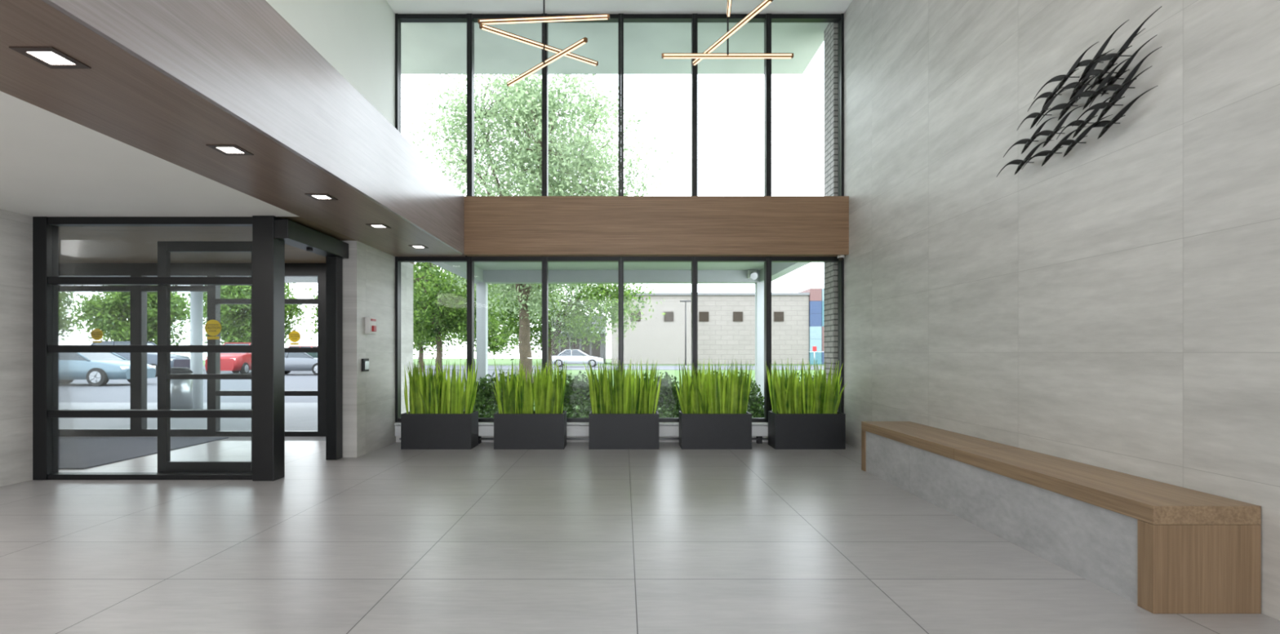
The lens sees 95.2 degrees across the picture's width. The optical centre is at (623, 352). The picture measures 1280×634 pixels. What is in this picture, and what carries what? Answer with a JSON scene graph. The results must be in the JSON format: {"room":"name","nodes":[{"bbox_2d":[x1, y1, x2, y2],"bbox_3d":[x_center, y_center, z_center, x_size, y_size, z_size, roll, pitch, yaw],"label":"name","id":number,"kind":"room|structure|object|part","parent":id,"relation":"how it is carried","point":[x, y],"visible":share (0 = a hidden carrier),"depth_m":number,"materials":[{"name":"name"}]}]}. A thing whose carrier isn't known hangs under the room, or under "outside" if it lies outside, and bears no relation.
{"room":"lobby","nodes":[
{"label":"lobby","id":0,"kind":"room"},
{"bbox_2d":[0,208,33,487],"bbox_3d":[-5.660,-0.040,0.250,0.200,2.480,10.500,0,0,0],"label":"wall","id":1,"kind":"structure","parent":0,"point":[15,228],"depth_m":5.33,"materials":[{"name":"tile"}]},
{"bbox_2d":[0,91,414,264],"bbox_3d":[-5.825,-1.355,1.750,5.550,0.150,13.500,0,0,0],"label":"ceiling","id":2,"kind":"structure","parent":0,"point":[52,165],"depth_m":4.73,"materials":[{"name":"white paint"}]},
{"bbox_2d":[0,0,465,257],"bbox_3d":[-2.583,-1.295,1.400,0.934,0.030,12.800,0,0,0],"label":"soffit","id":3,"kind":"structure","parent":0,"point":[122,98],"depth_m":3.23,"materials":[{"name":"brown wood"}]},
{"bbox_2d":[8,46,91,68],"bbox_3d":[-2.480,-1.277,2.530,0.180,0.006,0.180,0,0,0],"label":"recessed light","id":4,"kind":"object","parent":3,"relation":"attached to","point":[51,57],"visible":1,"depth_m":2.52,"materials":[{"name":"white plastic"}]},
{"bbox_2d":[205,144,253,155],"bbox_3d":[-2.480,-1.277,3.680,0.180,0.006,0.180,0,0,0],"label":"recessed light","id":5,"kind":"object","parent":3,"relation":"attached to","point":[226,149],"visible":1,"depth_m":3.67,"materials":[{"name":"white"}]},
{"bbox_2d":[304,193,337,199],"bbox_3d":[-2.480,-1.277,4.790,0.180,0.006,0.180,0,0,0],"label":"recessed light","id":6,"kind":"object","parent":3,"relation":"attached to","point":[315,196],"visible":1,"depth_m":4.77,"materials":[{"name":"white"}]},
{"bbox_2d":[365,224,391,228],"bbox_3d":[-2.480,-1.277,5.900,0.180,0.006,0.180,0,0,0],"label":"recessed light","id":7,"kind":"object","parent":3,"relation":"attached to","point":[374,226],"visible":1,"depth_m":5.91,"materials":[{"name":"white"}]},
{"bbox_2d":[408,245,427,248],"bbox_3d":[-2.480,-1.277,7.050,0.180,0.006,0.180,0,0,0],"label":"recessed light","id":8,"kind":"object","parent":3,"relation":"attached to","point":[412,246],"visible":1,"depth_m":7.05,"materials":[{"name":"white"}]},
{"bbox_2d":[41,0,463,254],"bbox_3d":[-2.100,-1.665,1.305,0.030,0.770,12.610,0,0,0],"label":"bulkhead","id":9,"kind":"object","parent":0,"point":[242,57],"visible":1,"depth_m":3.54,"materials":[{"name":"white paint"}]},
{"bbox_2d":[265,0,413,457],"bbox_3d":[-3.170,-1.760,1.725,0.240,5.920,13.450,0,0,0],"label":"wall","id":10,"kind":"structure","parent":0,"point":[368,272],"depth_m":6.93,"materials":[{"name":"tile"}]},
{"bbox_2d":[32,215,284,481],"bbox_3d":[-4.415,-0.040,5.540,2.290,2.480,0.180,0,0,0],"label":"window frame","id":11,"kind":"structure","parent":10,"relation":"in","point":[267,281],"depth_m":5.50,"materials":[{"name":"black metal"}]},
{"bbox_2d":[58,262,325,436],"bbox_3d":[-5.890,-0.040,8.400,5.200,2.480,0.100,0,0,0],"label":"door frame","id":12,"kind":"structure","parent":10,"relation":"in","point":[138,293],"depth_m":8.35,"materials":[{"name":"black metal"}]},
{"bbox_2d":[90,328,102,342],"bbox_3d":[-7.570,-0.243,8.386,0.170,0.204,0.006,0,0,0],"label":"sticker","id":13,"kind":"object","parent":12,"relation":"attached to","point":[96,334],"visible":1,"depth_m":8.38,"materials":[{"name":"yellow plastic"}]},
{"bbox_2d":[288,330,300,345],"bbox_3d":[-4.730,-0.213,8.386,0.170,0.204,0.006,0,0,0],"label":"sticker","id":14,"kind":"object","parent":12,"relation":"attached to","point":[294,336],"visible":1,"depth_m":8.38,"materials":[{"name":"yellow plastic"}]},
{"bbox_2d":[274,218,348,460],"bbox_3d":[-3.240,-0.040,6.062,0.200,2.480,1.205,0,0,0],"label":"door","id":15,"kind":"structure","parent":10,"relation":"in","point":[295,234],"depth_m":6.52,"materials":[{"name":"black metal"}]},
{"bbox_2d":[361,358,368,371],"bbox_3d":[-3.030,0.145,6.850,0.040,0.150,0.140,0,0,0],"label":"plate","id":16,"kind":"object","parent":10,"relation":"attached to","point":[365,362],"visible":1,"depth_m":6.80,"materials":[{"name":"silver metal"}]},
{"bbox_2d":[364,316,376,334],"bbox_3d":[-3.007,-0.320,6.960,0.085,0.200,0.180,0,0,0],"label":"station","id":17,"kind":"object","parent":10,"relation":"attached to","point":[370,322],"visible":1,"depth_m":6.90,"materials":[{"name":"white plastic"}]},
{"bbox_3d":[-2.978,-0.285,6.960,0.025,0.070,0.080,0,0,0],"label":"pull handle","id":18,"kind":"part","parent":17,"relation":"part of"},
{"bbox_2d":[395,256,469,422],"bbox_3d":[-2.555,-0.175,7.840,0.988,2.210,0.120,0,0,0],"label":"window","id":19,"kind":"structure","parent":10,"relation":"in","point":[397,260],"depth_m":7.79,"materials":[{"name":"black metal"}]},
{"bbox_2d":[395,436,768,442],"bbox_3d":[-0.060,1.065,7.840,5.980,0.270,0.060,0,0,0],"label":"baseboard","id":20,"kind":"structure","parent":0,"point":[397,440],"depth_m":7.81,"materials":[{"name":"white paint"}]},
{"bbox_2d":[400,22,828,74],"bbox_3d":[-2.525,-4.775,8.805,10.950,0.350,1.690,0,0,0],"label":"roof overhang","id":21,"kind":"object","parent":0,"point":[426,48],"visible":0.42,"depth_m":8.81,"materials":[{"name":"paint"}]},
{"bbox_2d":[386,0,852,13],"bbox_3d":[-0.060,-4.620,1.480,5.980,0.200,12.960,0,0,0],"label":"ceiling","id":22,"kind":"structure","parent":0,"point":[399,6],"depth_m":7.63,"materials":[{"name":"white paint"}]},
{"bbox_2d":[477,0,609,86],"bbox_3d":[-0.741,-3.633,5.595,1.221,1.774,0.890,0,0,0],"label":"pendant light","id":23,"kind":"object","parent":22,"relation":"hanging from","point":[482,23],"visible":1,"depth_m":5.39,"materials":[{"name":"gold metal"}]},
{"bbox_3d":[-0.760,-3.620,5.550,0.015,1.740,0.015,0,0,-22],"label":"stem","id":24,"kind":"part","parent":23,"relation":"part of","materials":[{"name":"metal"}]},
{"bbox_2d":[661,0,793,66],"bbox_3d":[0.734,-3.635,5.033,1.087,1.770,1.577,0,0,29],"label":"pendant light","id":25,"kind":"object","parent":22,"relation":"hanging from","point":[706,54],"visible":1,"depth_m":5.43,"materials":[{"name":"gold metal"}]},
{"bbox_3d":[0.960,-3.622,5.400,0.015,1.736,0.015,0,0,-22],"label":"stem","id":26,"kind":"part","parent":25,"relation":"part of","materials":[{"name":"metal"}]},
{"bbox_2d":[0,436,1279,633],"bbox_3d":[-2.885,1.275,1.750,12.230,0.150,13.500,0,0,0],"label":"floor","id":27,"kind":"structure","parent":0,"point":[575,539],"depth_m":3.48,"materials":[{"name":"tile"}]},
{"bbox_2d":[58,437,228,469],"bbox_3d":[-6.875,1.194,7.100,2.650,0.012,2.200,0,0,0],"label":"floor mat","id":28,"kind":"object","parent":27,"relation":"on","point":[74,453],"visible":0.5,"depth_m":7.30,"materials":[{"name":"grey carpet"}]},
{"bbox_2d":[157,241,252,472],"bbox_3d":[-4.020,0.055,5.680,1.000,2.270,0.050,0,0,0],"label":"door","id":29,"kind":"structure","parent":27,"relation":"on","point":[165,464],"depth_m":5.66,"materials":[{"name":"black metal"}]},
{"bbox_2d":[204,320,221,339],"bbox_3d":[-3.990,-0.224,5.668,0.160,0.192,0.006,0,0,0],"label":"sticker","id":30,"kind":"object","parent":29,"relation":"attached to","point":[212,327],"visible":1,"depth_m":5.67,"materials":[{"name":"yellow plastic"}]},
{"bbox_2d":[400,357,478,449],"bbox_3d":[-2.323,0.631,7.430,0.984,1.138,0.383,0,0,0],"label":"potted plant","id":31,"kind":"object","parent":27,"relation":"on","point":[437,419],"visible":1,"depth_m":7.30,"materials":[{"name":"green plant"}]},
{"bbox_2d":[490,357,567,449],"bbox_3d":[-1.188,0.630,7.409,0.968,1.139,0.382,0,0,0],"label":"potted plant","id":32,"kind":"object","parent":27,"relation":"on","point":[518,427],"visible":1,"depth_m":7.29,"materials":[{"name":"green plant"}]},
{"bbox_2d":[394,422,768,444],"bbox_3d":[-0.060,1.063,7.728,5.900,0.274,0.145,0,0,0],"label":"baseboard heater","id":33,"kind":"object","parent":27,"relation":"on","point":[759,430],"visible":0.25,"depth_m":7.67,"materials":[{"name":"metal"}]},
{"bbox_2d":[394,422,768,425],"bbox_3d":[-0.060,0.938,7.728,5.900,0.024,0.145,0,0,0],"label":"grille","id":34,"kind":"object","parent":33,"relation":"attached to","point":[482,423],"depth_m":7.66,"materials":[{"name":"metal"}]},
{"bbox_2d":[582,358,662,449],"bbox_3d":[-0.023,0.630,7.414,1.038,1.140,0.372,0,0,0],"label":"potted plant","id":35,"kind":"object","parent":27,"relation":"on","point":[631,423],"visible":1,"depth_m":7.28,"materials":[{"name":"green plant"}]},
{"bbox_2d":[674,360,755,449],"bbox_3d":[1.168,0.632,7.410,1.041,1.137,0.391,0,0,0],"label":"potted plant","id":36,"kind":"object","parent":27,"relation":"on","point":[713,415],"visible":1,"depth_m":7.28,"materials":[{"name":"green plant"}]},
{"bbox_2d":[765,358,848,449],"bbox_3d":[2.317,0.633,7.421,0.991,1.134,0.375,0,0,0],"label":"potted plant","id":37,"kind":"object","parent":27,"relation":"on","point":[797,425],"visible":1,"depth_m":7.29,"materials":[{"name":"green plant"}]},
{"bbox_2d":[861,421,1261,613],"bbox_3d":[2.678,0.953,4.330,0.495,0.495,3.300,0,0,0],"label":"bench","id":38,"kind":"object","parent":27,"relation":"on","point":[1162,548],"visible":1,"depth_m":3.08,"materials":[{"name":"brown wood"}]},
{"bbox_3d":[2.678,0.996,5.938,0.495,0.409,0.085,0,0,0],"label":"panel","id":39,"kind":"part","parent":38,"relation":"part of","materials":[{"name":"brown wood"}]},
{"bbox_3d":[2.678,0.748,5.141,0.495,0.085,1.678,0,0,0],"label":"seat","id":40,"kind":"part","parent":38,"relation":"part of","materials":[{"name":"brown wood"}]},
{"bbox_3d":[2.678,0.748,3.489,0.495,0.085,1.618,0,0,0],"label":"seat","id":41,"kind":"part","parent":38,"relation":"part of","materials":[{"name":"brown wood"}]},
{"bbox_3d":[2.678,0.996,2.723,0.495,0.409,0.085,0,0,0],"label":"panel","id":42,"kind":"part","parent":38,"relation":"part of","materials":[{"name":"brown wood"}]},
{"bbox_2d":[823,22,838,412],"bbox_3d":[3.055,-1.700,8.155,0.390,5.800,0.390,0,0,0],"label":"brick wall","id":43,"kind":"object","parent":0,"point":[831,32],"visible":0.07,"depth_m":8.08,"materials":[{"name":"dark grey brick"}]},
{"bbox_2d":[844,0,1279,621],"bbox_3d":[3.080,-1.760,1.480,0.300,5.920,12.960,0,0,0],"label":"wall","id":44,"kind":"structure","parent":0,"point":[1112,303],"depth_m":3.82,"materials":[{"name":"stone"}]},
{"bbox_2d":[469,256,544,422],"bbox_3d":[-1.560,-0.175,7.840,0.998,2.210,0.120,0,0,0],"label":"window","id":45,"kind":"structure","parent":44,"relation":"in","point":[472,260],"depth_m":7.79,"materials":[{"name":"black metal"}]},
{"bbox_2d":[544,256,621,422],"bbox_3d":[-0.550,-0.175,7.840,1.018,2.210,0.120,0,0,0],"label":"window","id":46,"kind":"structure","parent":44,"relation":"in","point":[547,260],"depth_m":7.79,"materials":[{"name":"black metal"}]},
{"bbox_2d":[463,195,848,257],"bbox_3d":[0.423,-1.660,7.705,5.014,0.760,0.190,0,0,0],"label":"beam","id":47,"kind":"structure","parent":44,"relation":"attached to","point":[495,226],"depth_m":7.61,"materials":[{"name":"brown wood"}]},
{"bbox_2d":[837,254,844,261],"bbox_3d":[2.860,-1.245,7.700,0.090,0.070,0.090,0,0,0],"label":"security camera","id":48,"kind":"object","parent":47,"relation":"attached to","point":[842,257],"visible":1,"depth_m":7.67,"materials":[{"name":"white plastic"}]},
{"bbox_2d":[621,256,694,422],"bbox_3d":[0.453,-0.175,7.840,0.983,2.210,0.120,0,0,0],"label":"window","id":49,"kind":"structure","parent":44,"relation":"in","point":[691,260],"depth_m":7.78,"materials":[{"name":"black metal"}]},
{"bbox_2d":[694,256,768,422],"bbox_3d":[1.438,-0.175,7.840,0.983,2.210,0.120,0,0,0],"label":"window","id":50,"kind":"structure","parent":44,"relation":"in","point":[766,260],"depth_m":7.79,"materials":[{"name":"black metal"}]},
{"bbox_2d":[768,256,844,413],"bbox_3d":[2.430,-0.175,7.840,0.998,2.210,0.120,0,0,0],"label":"window","id":51,"kind":"structure","parent":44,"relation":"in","point":[841,264],"depth_m":7.78,"materials":[{"name":"black metal"}]},
{"bbox_2d":[996,6,1161,176],"bbox_3d":[2.873,-1.574,3.754,0.113,0.608,1.378,0,0,0],"label":"wall sculpture","id":52,"kind":"object","parent":44,"relation":"attached to","point":[1079,86],"visible":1,"depth_m":3.60,"materials":[{"name":"black metal"}]},
{"bbox_3d":[-0.060,-1.640,7.885,5.980,0.720,0.150,0,0,0],"label":"spandrel","id":53,"kind":"structure","parent":0,"visible":0},
{"bbox_2d":[395,13,469,195],"bbox_3d":[-2.555,-3.260,7.840,0.988,2.520,0.120,0,0,0],"label":"window","id":54,"kind":"structure","parent":53,"relation":"on","point":[399,18],"depth_m":7.79,"materials":[{"name":"black metal"}]},
{"bbox_2d":[469,13,544,195],"bbox_3d":[-1.560,-3.260,7.840,0.998,2.520,0.120,0,0,0],"label":"window","id":55,"kind":"structure","parent":53,"relation":"on","point":[473,18],"depth_m":7.78,"materials":[{"name":"black metal"}]},
{"bbox_2d":[544,13,621,195],"bbox_3d":[-0.550,-3.260,7.840,1.018,2.520,0.120,0,0,0],"label":"window","id":56,"kind":"structure","parent":53,"relation":"on","point":[614,18],"depth_m":7.78,"materials":[{"name":"black metal"}]},
{"bbox_2d":[621,13,694,195],"bbox_3d":[0.453,-3.260,7.840,0.983,2.520,0.120,0,0,0],"label":"window","id":57,"kind":"structure","parent":53,"relation":"on","point":[625,18],"depth_m":7.78,"materials":[{"name":"black metal"}]},
{"bbox_2d":[694,13,768,195],"bbox_3d":[1.438,-3.260,7.840,0.983,2.520,0.120,0,0,0],"label":"window","id":58,"kind":"structure","parent":53,"relation":"on","point":[699,18],"depth_m":7.78,"materials":[{"name":"black metal"}]},
{"bbox_2d":[768,13,844,195],"bbox_3d":[2.430,-3.260,7.840,0.998,2.520,0.120,0,0,0],"label":"window","id":59,"kind":"structure","parent":53,"relation":"attached to","point":[773,18],"depth_m":7.79,"materials":[{"name":"black metal"}]},
{"label":"outside","id":60,"kind":"structure","parent":0,"visible":0},
{"bbox_2d":[203,358,823,417],"bbox_3d":[0.000,1.310,64.250,140.000,0.180,111.500,0,0,0],"label":"lawn","id":61,"kind":"structure","parent":60,"point":[505,362],"depth_m":56.72,"materials":[{"name":"green plant"}]},
{"bbox_2d":[58,292,87,342],"bbox_3d":[-41.946,-2.743,40.282,8.033,7.971,6.658,0,0,4],"label":"tree","id":62,"kind":"object","parent":61,"relation":"on","point":[62,296],"visible":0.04,"depth_m":41.24,"materials":[{"name":"green plant"}]},
{"bbox_2d":[58,292,190,354],"bbox_3d":[-33.999,-2.819,40.415,7.834,8.228,6.842,0,0,14],"label":"tree","id":63,"kind":"object","parent":61,"relation":"on","point":[111,313],"visible":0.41,"depth_m":39.05,"materials":[{"name":"green plant"}]},
{"bbox_2d":[176,283,316,370],"bbox_3d":[-25.883,-2.862,40.159,8.423,8.187,7.355,0,0,12],"label":"tree","id":64,"kind":"object","parent":61,"relation":"on","point":[236,326],"visible":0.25,"depth_m":39.10,"materials":[{"name":"green plant"}]},
{"bbox_2d":[58,402,464,431],"bbox_3d":[-8.450,1.210,11.250,11.100,0.020,5.500,0,0,0],"label":"walkway","id":65,"kind":"structure","parent":61,"relation":"on","point":[299,416],"depth_m":10.55,"materials":[{"name":"concrete"}]},
{"bbox_2d":[170,367,193,409],"bbox_3d":[-8.900,0.750,11.600,0.560,0.900,0.560,0,0,0],"label":"trash can","id":66,"kind":"object","parent":65,"relation":"on","point":[181,390],"visible":0.38,"depth_m":11.45,"materials":[{"name":"silver metal"}]},
{"bbox_3d":[-8.900,0.350,11.600,0.560,0.100,0.560,0,0,0],"label":"lid","id":67,"kind":"part","parent":66,"relation":"part of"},
{"bbox_2d":[190,276,317,409],"bbox_3d":[-9.000,-0.275,10.800,6.200,2.950,4.400,0,0,0],"label":"shelter","id":68,"kind":"object","parent":65,"relation":"on","point":[196,298],"visible":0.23,"depth_m":12.23,"materials":[{"name":"white metal"}]},
{"bbox_3d":[-9.000,-0.175,12.300,0.220,2.750,0.220,0,0,0],"label":"post","id":69,"kind":"part","parent":68,"relation":"part of","materials":[{"name":"white metal"}]},
{"bbox_2d":[302,284,317,339],"bbox_3d":[-18.034,-2.776,40.660,8.219,7.995,6.668,0,0,36],"label":"tree","id":70,"kind":"object","parent":61,"relation":"on","point":[315,331],"visible":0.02,"depth_m":39.63,"materials":[{"name":"green plant"}]},
{"bbox_2d":[443,274,520,359],"bbox_3d":[-13.988,-3.910,57.364,10.647,10.286,8.201,0,0,-10],"label":"tree","id":71,"kind":"object","parent":61,"relation":"on","point":[492,348],"visible":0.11,"depth_m":56.66,"materials":[{"name":"green plant"}]},
{"bbox_2d":[463,372,534,417],"bbox_3d":[-1.960,0.731,9.105,1.140,0.910,0.849,0,0,0],"label":"shrub","id":72,"kind":"object","parent":61,"relation":"on","point":[484,402],"visible":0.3,"depth_m":8.86,"materials":[{"name":"green plant"}]},
{"bbox_2d":[403,74,673,382],"bbox_3d":[-2.797,-4.485,19.046,8.087,11.418,7.876,0,0,-31],"label":"tree","id":73,"kind":"object","parent":61,"relation":"on","point":[522,94],"visible":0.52,"depth_m":17.89,"materials":[{"name":"green plant"}]},
{"bbox_2d":[539,315,605,363],"bbox_3d":[-5.550,-1.500,67.000,7.100,5.400,8.000,0,0,0],"label":"building","id":74,"kind":"structure","parent":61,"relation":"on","point":[600,353],"depth_m":64.91,"materials":[{"name":"concrete"}]},
{"bbox_2d":[488,284,666,373],"bbox_3d":[-2.730,-2.220,29.672,9.838,6.881,6.487,0,0,-16],"label":"tree","id":75,"kind":"object","parent":61,"relation":"on","point":[574,322],"visible":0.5,"depth_m":29.00,"materials":[{"name":"green plant"}]},
{"bbox_2d":[552,370,610,417],"bbox_3d":[-0.749,0.729,9.101,1.165,0.908,0.851,0,0,0],"label":"shrub","id":76,"kind":"object","parent":61,"relation":"on","point":[575,390],"visible":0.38,"depth_m":8.86,"materials":[{"name":"green plant"}]},
{"bbox_2d":[430,262,811,414],"bbox_3d":[-0.050,-0.290,9.725,5.700,2.980,3.450,0,0,0],"label":"canopy","id":77,"kind":"object","parent":61,"relation":"on","point":[752,274],"depth_m":11.20,"materials":[{"name":"white metal"}]},
{"bbox_3d":[-2.750,-0.075,11.320,0.180,2.550,0.180,0,0,0],"label":"post","id":78,"kind":"part","parent":77,"relation":"part of","materials":[{"name":"white metal"}]},
{"bbox_3d":[-0.050,-0.290,9.725,5.700,2.980,3.450,0,0,0],"label":"entrance canopy","id":79,"kind":"part","parent":77,"relation":"part of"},
{"bbox_3d":[2.650,-0.075,11.320,0.180,2.550,0.180,0,0,0],"label":"post","id":80,"kind":"part","parent":77,"relation":"part of","materials":[{"name":"white metal"}]},
{"bbox_2d":[640,371,682,417],"bbox_3d":[0.440,0.731,9.105,1.140,0.910,0.849,0,0,0],"label":"shrub","id":81,"kind":"object","parent":61,"relation":"on","point":[670,401],"visible":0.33,"depth_m":8.89,"materials":[{"name":"green plant"}]},
{"bbox_2d":[680,300,691,365],"bbox_3d":[5.800,-1.840,55.000,1.000,6.120,0.300,0,0,0],"label":"street lamp","id":82,"kind":"object","parent":61,"relation":"on","point":[685,301],"visible":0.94,"depth_m":54.94,"materials":[{"name":"metal"}]},
{"bbox_2d":[609,288,823,364],"bbox_3d":[10.625,-2.690,65.000,24.250,7.780,10.400,0,0,0],"label":"building","id":83,"kind":"structure","parent":61,"relation":"on","point":[726,321],"depth_m":60.01,"materials":[{"name":"brick"}]},
{"bbox_2d":[713,371,764,417],"bbox_3d":[1.652,0.729,9.101,1.165,0.908,0.851,0,0,0],"label":"shrub","id":84,"kind":"object","parent":61,"relation":"on","point":[755,406],"visible":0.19,"depth_m":8.92,"materials":[{"name":"green plant"}]},
{"bbox_2d":[771,372,823,411],"bbox_3d":[2.840,0.731,9.105,1.140,0.910,0.849,0,0,0],"label":"shrub","id":85,"kind":"object","parent":61,"relation":"on","point":[812,377],"visible":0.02,"depth_m":9.05,"materials":[{"name":"green plant"}]},
{"bbox_2d":[812,346,816,370],"bbox_3d":[13.200,0.370,40.485,0.280,1.700,0.090,0,0,0],"label":"road sign","id":86,"kind":"object","parent":61,"relation":"on","point":[814,348],"visible":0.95,"depth_m":40.44,"materials":[{"name":"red metal"}]},
{"bbox_3d":[13.200,-0.255,40.450,0.280,0.350,0.020,0,0,0],"label":"plate","id":87,"kind":"part","parent":86,"relation":"part of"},
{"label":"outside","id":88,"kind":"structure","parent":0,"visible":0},
{"bbox_2d":[58,370,534,402],"bbox_3d":[-32.600,1.210,27.000,54.800,0.020,26.000,0,0,0],"label":"street","id":89,"kind":"structure","parent":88,"point":[79,390],"depth_m":19.34,"materials":[{"name":"grey asphalt"}]},
{"bbox_2d":[58,352,155,386],"bbox_3d":[-20.110,0.470,21.600,4.520,1.460,1.916,0,0,0],"label":"car","id":90,"kind":"object","parent":89,"relation":"on","point":[97,368],"visible":0.53,"depth_m":20.81,"materials":[{"name":"blue paint"}]},
{"bbox_3d":[-20.350,0.040,21.600,2.600,0.520,1.560,0,0,0],"label":"greenhouse glass","id":91,"kind":"part","parent":90,"relation":"part of","materials":[{"name":"glass"}]},
{"bbox_2d":[90,341,190,377],"bbox_3d":[-24.610,0.320,29.500,4.520,1.760,1.916,0,0,-3],"label":"car","id":92,"kind":"object","parent":89,"relation":"on","point":[176,360],"visible":0.15,"depth_m":28.85,"materials":[{"name":"blue paint"}]},
{"bbox_3d":[-25.074,-0.235,29.476,2.950,0.570,1.560,0,0,-3],"label":"greenhouse glass","id":93,"kind":"part","parent":92,"relation":"part of","materials":[{"name":"glass"}]},
{"bbox_2d":[204,342,251,373],"bbox_3d":[-21.702,0.320,33.010,1.916,1.760,4.520,0,0,-10],"label":"car","id":94,"kind":"object","parent":89,"relation":"on","point":[236,362],"visible":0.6,"depth_m":31.41,"materials":[{"name":"red paint"}]},
{"bbox_3d":[-21.781,-0.235,33.468,1.560,0.570,2.950,0,0,-10],"label":"greenhouse glass","id":95,"kind":"part","parent":94,"relation":"part of","materials":[{"name":"glass"}]},
{"bbox_2d":[250,352,317,375],"bbox_3d":[-17.410,0.470,31.500,4.520,1.460,1.916,0,0,0],"label":"car","id":96,"kind":"object","parent":89,"relation":"on","point":[294,362],"visible":0.24,"depth_m":30.64,"materials":[{"name":"grey paint"}]},
{"bbox_3d":[-17.650,0.040,31.500,2.600,0.520,1.560,0,0,0],"label":"greenhouse glass","id":97,"kind":"part","parent":96,"relation":"part of","materials":[{"name":"glass"}]},
{"bbox_2d":[413,267,465,372],"bbox_3d":[-12.603,-2.270,35.968,6.865,6.998,7.680,0,0,28],"label":"tree","id":98,"kind":"object","parent":89,"relation":"on","point":[420,357],"visible":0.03,"depth_m":35.87,"materials":[{"name":"green plant"}]},
{"bbox_2d":[413,262,515,375],"bbox_3d":[-7.478,-1.917,22.895,6.164,6.258,5.500,0,0,16],"label":"tree","id":99,"kind":"object","parent":89,"relation":"on","point":[451,316],"visible":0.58,"depth_m":22.18,"materials":[{"name":"green plant"}]},
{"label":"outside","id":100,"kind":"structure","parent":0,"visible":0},
{"bbox_2d":[203,365,823,369],"bbox_3d":[0.000,1.210,47.500,120.000,0.020,13.000,0,0,0],"label":"road","id":101,"kind":"structure","parent":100,"point":[457,367],"depth_m":46.69,"materials":[{"name":"grey asphalt"}]},
{"bbox_2d":[288,346,317,347],"bbox_3d":[-27.010,0.320,50.500,4.520,1.760,1.916,0,0,0],"label":"car","id":102,"kind":"object","parent":101,"relation":"on","point":[289,346],"visible":0.02,"depth_m":49.87,"materials":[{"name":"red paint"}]},
{"bbox_3d":[-27.475,-0.235,50.500,2.950,0.570,1.560,0,0,0],"label":"greenhouse glass","id":103,"kind":"part","parent":102,"relation":"part of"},
{"bbox_2d":[551,349,603,367],"bbox_3d":[-4.010,0.470,49.000,4.520,1.460,1.916,0,0,0],"label":"car","id":104,"kind":"object","parent":101,"relation":"on","point":[575,356],"visible":0.81,"depth_m":48.16,"materials":[{"name":"white paint"}]},
{"bbox_3d":[-4.250,0.040,49.000,2.600,0.520,1.560,0,0,0],"label":"greenhouse glass","id":105,"kind":"part","parent":104,"relation":"part of","materials":[{"name":"glass"}]}
]}

